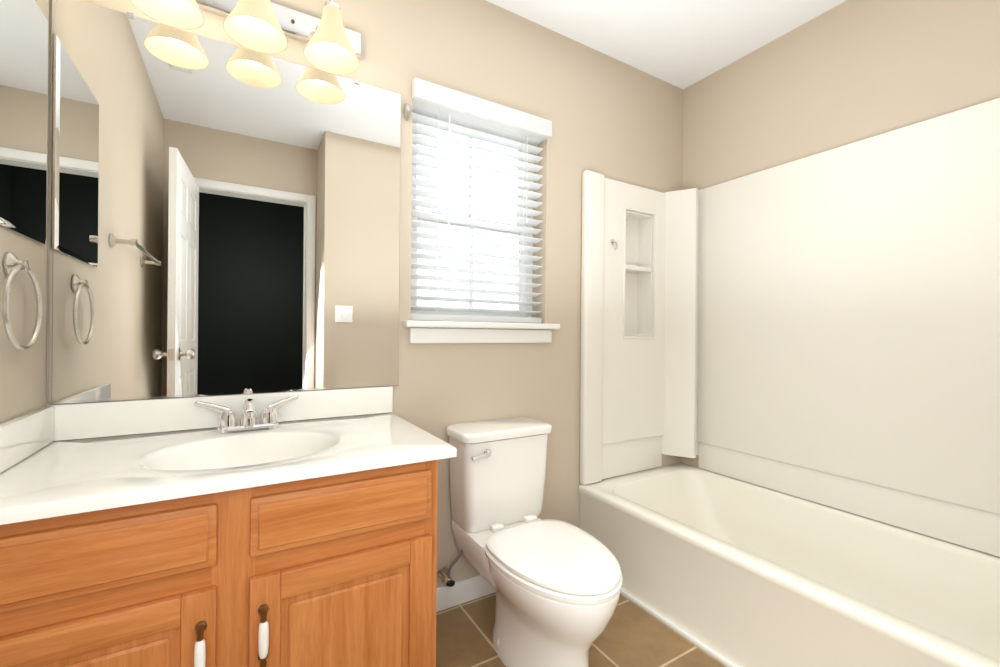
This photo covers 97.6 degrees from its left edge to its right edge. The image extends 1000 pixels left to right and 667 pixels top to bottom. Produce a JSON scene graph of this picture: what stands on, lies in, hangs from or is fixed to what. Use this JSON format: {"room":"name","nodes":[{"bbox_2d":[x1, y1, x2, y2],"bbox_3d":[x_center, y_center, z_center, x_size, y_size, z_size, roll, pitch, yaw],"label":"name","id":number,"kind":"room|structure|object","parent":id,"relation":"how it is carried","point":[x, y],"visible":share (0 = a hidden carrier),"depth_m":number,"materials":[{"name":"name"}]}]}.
{"room":"bathroom","nodes":[
{"label":"bathroom","id":0,"kind":"room"},
{"bbox_2d":[0,0,49,422],"bbox_3d":[-0.692,-0.151,0.205,0.120,2.440,2.100,0,0,-31],"label":"wall","id":1,"kind":"structure","parent":0,"point":[23,382],"depth_m":1.02,"materials":[{"name":"beige paint"}]},
{"bbox_2d":[1,252,41,349],"bbox_3d":[-1.048,-0.070,0.954,0.030,0.212,0.186,0,0,-31],"label":"towel ring","id":2,"kind":"object","parent":1,"relation":"attached to","point":[13,264],"visible":1,"depth_m":0.93,"materials":[{"name":"silver metal"}]},
{"bbox_2d":[0,0,47,243],"bbox_3d":[-1.045,-0.509,0.935,0.010,0.570,0.400,0,0,-31],"label":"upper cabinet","id":3,"kind":"object","parent":1,"relation":"attached to","point":[23,93],"visible":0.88,"depth_m":0.98,"materials":[{"name":"silver glass"}]},
{"bbox_2d":[46,0,682,587],"bbox_3d":[-0.092,-0.146,1.898,2.880,2.440,0.200,0,0,-31],"label":"wall","id":4,"kind":"structure","parent":0,"point":[610,118],"depth_m":1.90,"materials":[{"name":"beige paint"}]},
{"bbox_2d":[48,0,400,403],"bbox_3d":[-0.768,-0.350,1.373,0.926,1.074,0.009,0,0,-31],"label":"mirror","id":5,"kind":"object","parent":4,"relation":"attached to","point":[224,218],"visible":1,"depth_m":1.31,"materials":[{"name":"silver glass"}]},
{"bbox_2d":[130,0,360,73],"bbox_3d":[-0.716,-0.977,1.288,0.638,0.221,0.202,0,0,-31],"label":"sconce","id":6,"kind":"object","parent":4,"relation":"attached to","point":[333,46],"visible":0.98,"depth_m":1.32,"materials":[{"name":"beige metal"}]},
{"bbox_2d":[403,103,410,119],"bbox_3d":[-0.341,-0.822,1.620,0.030,0.062,0.016,0,0,-31],"label":"rosette","id":7,"kind":"object","parent":4,"relation":"attached to","point":[407,111],"visible":1,"depth_m":1.61,"materials":[{"name":"silver metal"}]},
{"bbox_2d":[436,574,495,611],"bbox_3d":[-0.033,1.030,1.816,0.919,0.090,0.012,0,0,-31],"label":"baseboard","id":8,"kind":"structure","parent":4,"relation":"attached to","point":[468,589],"depth_m":1.74,"materials":[{"name":"white paint"}]},
{"bbox_2d":[411,112,533,316],"bbox_3d":[-0.127,-0.491,1.908,0.625,0.890,0.045,0,0,-31],"label":"window","id":9,"kind":"structure","parent":4,"relation":"in","point":[520,289],"depth_m":1.92,"materials":[{"name":"white plastic"}]},
{"bbox_2d":[411,77,551,322],"bbox_3d":[-0.072,-0.494,1.815,0.633,0.891,0.107,0,0,-31],"label":"window blind","id":10,"kind":"object","parent":9,"relation":"attached to","point":[441,103],"visible":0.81,"depth_m":1.81,"materials":[{"name":"white plastic"}]},
{"bbox_2d":[403,320,559,343],"bbox_3d":[-0.073,-0.003,1.825,0.704,0.085,0.154,0,0,-31],"label":"window sill","id":11,"kind":"structure","parent":4,"relation":"attached to","point":[450,332],"depth_m":1.75,"materials":[{"name":"white paint"}]},
{"bbox_2d":[436,592,726,666],"bbox_3d":[0.811,1.112,0.359,2.880,0.060,3.820,0,0,-31],"label":"floor","id":12,"kind":"structure","parent":0,"point":[632,634],"depth_m":1.53,"materials":[{"name":"beige tile"}]},
{"bbox_2d":[0,386,456,666],"bbox_3d":[-0.642,0.627,1.120,0.905,0.884,0.579,0,0,-31],"label":"bathroom vanity","id":13,"kind":"object","parent":12,"relation":"on","point":[289,529],"visible":1,"depth_m":0.94,"materials":[{"name":"brown wood"}]},
{"bbox_2d":[437,417,622,666],"bbox_3d":[0.119,0.718,1.488,0.423,0.716,0.722,0,0,-31],"label":"toilet","id":14,"kind":"object","parent":12,"relation":"on","point":[557,584],"visible":0.98,"depth_m":1.43,"materials":[{"name":"white ceramic"}]},
{"bbox_2d":[579,463,999,666],"bbox_3d":[1.087,0.899,1.557,0.742,0.370,1.596,0,0,-31],"label":"bathtub","id":15,"kind":"object","parent":12,"relation":"on","point":[727,571],"visible":0.94,"depth_m":1.54,"materials":[{"name":"white ceramic"}]},
{"bbox_2d":[486,0,846,88],"bbox_3d":[0.833,-1.388,0.359,2.880,0.060,3.820,0,0,-31],"label":"ceiling","id":16,"kind":"structure","parent":0,"point":[682,44],"depth_m":1.94,"materials":[{"name":"white paint"}]},
{"bbox_2d":[680,0,999,556],"bbox_3d":[1.639,-0.131,1.589,0.220,2.440,2.100,0,0,-31],"label":"wall","id":17,"kind":"structure","parent":0,"point":[846,73],"depth_m":1.80,"materials":[{"name":"beige paint"}]},
{"bbox_2d":[580,98,999,556],"bbox_3d":[1.076,-0.024,1.596,0.734,1.473,1.684,0,0,-31],"label":"panels","id":18,"kind":"object","parent":17,"relation":"attached to","point":[823,328],"visible":0.98,"depth_m":1.83,"materials":[{"name":"white plastic"}]}
]}

